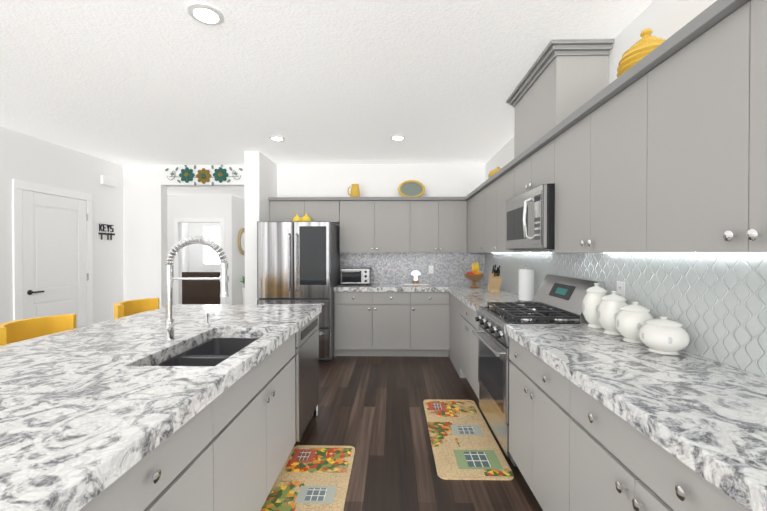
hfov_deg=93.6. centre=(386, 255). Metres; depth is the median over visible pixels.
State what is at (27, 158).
wall
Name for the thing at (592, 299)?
canister
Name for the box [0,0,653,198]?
ceiling
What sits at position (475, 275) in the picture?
fruit bowl
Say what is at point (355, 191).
pitcher
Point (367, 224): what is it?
upper cabinet
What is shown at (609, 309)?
canister
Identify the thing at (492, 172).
bowl
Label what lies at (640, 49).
tureen
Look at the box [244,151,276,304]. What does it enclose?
wall
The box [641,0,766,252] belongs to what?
upper cabinet
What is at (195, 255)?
wall
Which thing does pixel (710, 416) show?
countertop
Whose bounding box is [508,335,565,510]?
base cabinet
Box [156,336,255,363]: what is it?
sink
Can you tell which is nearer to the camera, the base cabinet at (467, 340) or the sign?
the base cabinet at (467, 340)
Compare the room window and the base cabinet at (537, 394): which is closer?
the base cabinet at (537, 394)
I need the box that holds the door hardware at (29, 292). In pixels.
[27,214,88,294]
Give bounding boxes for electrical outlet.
[429,266,432,273]
[617,281,624,297]
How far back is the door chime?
5.01 m
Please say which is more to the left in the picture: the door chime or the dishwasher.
the door chime
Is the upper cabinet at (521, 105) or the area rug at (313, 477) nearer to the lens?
the area rug at (313, 477)
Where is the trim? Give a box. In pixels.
[174,218,224,304]
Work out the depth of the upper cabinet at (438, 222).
4.92 m
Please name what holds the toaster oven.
on the countertop at (372, 286)
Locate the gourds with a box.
[292,213,310,221]
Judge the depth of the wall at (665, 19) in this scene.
1.88 m
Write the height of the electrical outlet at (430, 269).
0.116 m
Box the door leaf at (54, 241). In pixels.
[22,190,86,327]
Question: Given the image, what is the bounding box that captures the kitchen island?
[72,312,320,510]
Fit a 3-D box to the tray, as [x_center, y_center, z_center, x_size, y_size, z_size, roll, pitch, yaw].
[0.355,-0.939,5.113,0.386,0.272,0.111,0,0,1]
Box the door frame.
[12,179,92,324]
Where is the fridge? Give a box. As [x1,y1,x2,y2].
[257,221,339,360]
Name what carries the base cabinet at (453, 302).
on the floor
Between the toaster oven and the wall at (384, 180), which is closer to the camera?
the toaster oven
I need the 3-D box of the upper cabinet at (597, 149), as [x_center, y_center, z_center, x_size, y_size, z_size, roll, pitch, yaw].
[1.201,-0.395,1.835,0.321,0.755,0.820,0,0,1]
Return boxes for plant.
[240,276,244,304]
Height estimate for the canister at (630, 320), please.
0.200 m
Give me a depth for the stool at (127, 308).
2.96 m
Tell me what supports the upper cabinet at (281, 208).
attached to the wall at (384, 180)
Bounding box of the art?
[165,165,242,185]
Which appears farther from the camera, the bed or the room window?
the room window
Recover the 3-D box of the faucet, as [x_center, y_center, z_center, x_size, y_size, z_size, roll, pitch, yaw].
[-0.962,0.162,1.776,0.320,0.516,0.133,0,0,1]
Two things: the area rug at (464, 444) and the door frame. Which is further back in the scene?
the door frame
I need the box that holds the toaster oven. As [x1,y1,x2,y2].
[341,268,371,284]
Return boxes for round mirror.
[238,228,244,254]
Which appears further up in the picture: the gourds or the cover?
the cover
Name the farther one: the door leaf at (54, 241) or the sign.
the sign
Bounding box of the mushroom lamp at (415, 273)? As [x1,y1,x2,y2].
[403,270,427,284]
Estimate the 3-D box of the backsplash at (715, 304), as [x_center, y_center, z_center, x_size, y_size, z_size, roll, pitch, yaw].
[1.363,0.203,1.597,0.009,0.459,7.300,0,0,1]
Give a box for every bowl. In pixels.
[464,262,484,287]
[488,167,500,177]
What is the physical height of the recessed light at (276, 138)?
0.010 m
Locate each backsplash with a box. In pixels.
[340,253,484,282]
[485,251,766,377]
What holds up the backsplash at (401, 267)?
attached to the wall at (384, 180)
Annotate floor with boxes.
[294,355,542,510]
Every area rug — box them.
[260,445,354,510]
[423,399,513,479]
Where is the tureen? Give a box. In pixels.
[617,28,665,77]
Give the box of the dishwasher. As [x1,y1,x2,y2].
[294,314,318,441]
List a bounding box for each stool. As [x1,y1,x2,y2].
[0,314,75,345]
[114,298,158,318]
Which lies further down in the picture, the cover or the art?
the art
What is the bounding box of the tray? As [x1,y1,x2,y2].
[398,180,424,196]
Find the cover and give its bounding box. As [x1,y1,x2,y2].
[529,48,612,143]
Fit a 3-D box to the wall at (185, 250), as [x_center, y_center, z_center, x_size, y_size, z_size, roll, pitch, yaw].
[-6.510,-0.043,10.011,0.120,2.660,3.580,0,0,1]
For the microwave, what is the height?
0.414 m
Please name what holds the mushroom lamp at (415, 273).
on the countertop at (372, 286)
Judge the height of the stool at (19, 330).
0.976 m
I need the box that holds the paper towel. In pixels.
[518,265,533,301]
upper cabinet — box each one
[269,197,336,223]
[337,197,412,251]
[413,197,464,251]
[465,185,480,251]
[481,160,548,252]
[513,84,528,155]
[513,128,552,197]
[549,60,640,252]
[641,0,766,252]
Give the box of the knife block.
[488,264,501,292]
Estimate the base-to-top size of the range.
1.185 m
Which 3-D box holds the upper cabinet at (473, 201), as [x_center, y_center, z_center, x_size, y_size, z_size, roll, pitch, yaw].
[1.253,-0.416,4.452,0.321,0.755,0.916,0,0,1]
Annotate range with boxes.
[472,274,604,465]
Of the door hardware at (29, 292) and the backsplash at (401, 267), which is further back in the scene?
the backsplash at (401, 267)
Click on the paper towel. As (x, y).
(526, 284)
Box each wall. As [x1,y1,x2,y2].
[0,126,123,323]
[123,164,484,307]
[167,195,233,304]
[182,223,188,271]
[189,222,219,271]
[234,196,244,304]
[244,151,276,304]
[485,0,744,370]
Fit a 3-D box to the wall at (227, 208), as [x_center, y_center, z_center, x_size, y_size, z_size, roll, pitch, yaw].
[-4.322,-0.028,8.118,1.730,2.660,0.120,0,0,1]
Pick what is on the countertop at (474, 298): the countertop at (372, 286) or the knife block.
the knife block
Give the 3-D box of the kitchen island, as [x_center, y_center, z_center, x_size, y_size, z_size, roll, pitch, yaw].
[-1.033,0.925,1.470,0.889,0.859,3.151,0,0,1]
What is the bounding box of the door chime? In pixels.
[100,175,116,187]
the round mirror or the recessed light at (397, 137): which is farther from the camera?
the round mirror
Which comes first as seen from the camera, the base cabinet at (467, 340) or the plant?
the base cabinet at (467, 340)
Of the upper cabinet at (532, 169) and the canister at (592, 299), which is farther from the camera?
the upper cabinet at (532, 169)
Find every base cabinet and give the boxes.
[334,291,409,357]
[410,291,449,357]
[450,295,457,372]
[458,303,479,398]
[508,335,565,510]
[562,383,741,510]
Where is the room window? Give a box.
[202,225,219,264]
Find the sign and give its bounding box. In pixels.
[99,224,114,239]
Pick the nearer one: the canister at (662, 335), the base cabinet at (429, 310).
the canister at (662, 335)
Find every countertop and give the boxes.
[0,304,321,510]
[334,283,487,290]
[446,287,523,314]
[504,324,766,510]
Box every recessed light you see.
[187,3,223,25]
[269,136,284,140]
[390,135,405,140]
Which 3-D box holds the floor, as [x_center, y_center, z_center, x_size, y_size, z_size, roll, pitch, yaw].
[-2.524,1.359,4.683,8.500,0.060,14.500,0,0,1]
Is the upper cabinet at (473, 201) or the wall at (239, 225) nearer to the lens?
the upper cabinet at (473, 201)
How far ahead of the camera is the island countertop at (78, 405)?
1.17 m
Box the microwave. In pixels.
[506,183,554,249]
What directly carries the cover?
attached to the wall at (665, 19)
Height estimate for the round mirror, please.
0.656 m
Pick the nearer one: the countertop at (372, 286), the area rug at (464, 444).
the area rug at (464, 444)
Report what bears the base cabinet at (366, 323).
on the floor
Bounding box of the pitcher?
[348,184,359,196]
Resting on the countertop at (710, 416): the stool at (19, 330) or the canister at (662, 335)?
the canister at (662, 335)
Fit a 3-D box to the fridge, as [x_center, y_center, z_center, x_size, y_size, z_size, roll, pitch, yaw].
[-1.139,0.453,4.818,0.905,1.750,0.901,0,0,1]
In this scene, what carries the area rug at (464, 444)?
on the floor
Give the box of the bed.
[182,272,219,304]
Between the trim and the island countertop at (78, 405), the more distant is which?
the trim
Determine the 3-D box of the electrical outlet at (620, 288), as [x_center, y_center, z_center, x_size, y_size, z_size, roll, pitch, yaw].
[1.362,0.210,2.097,0.008,0.116,0.072,0,0,1]
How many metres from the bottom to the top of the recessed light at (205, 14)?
0.010 m
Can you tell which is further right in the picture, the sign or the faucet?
the faucet
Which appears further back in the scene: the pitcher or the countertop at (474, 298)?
the pitcher
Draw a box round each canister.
[582,283,606,328]
[597,291,627,334]
[615,302,653,343]
[638,316,689,354]
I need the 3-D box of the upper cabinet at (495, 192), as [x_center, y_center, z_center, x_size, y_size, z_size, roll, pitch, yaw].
[1.234,-0.409,3.500,0.321,0.755,0.989,0,0,1]
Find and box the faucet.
[156,236,227,339]
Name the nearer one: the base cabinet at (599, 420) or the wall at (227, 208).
the base cabinet at (599, 420)
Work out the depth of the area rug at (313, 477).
2.14 m

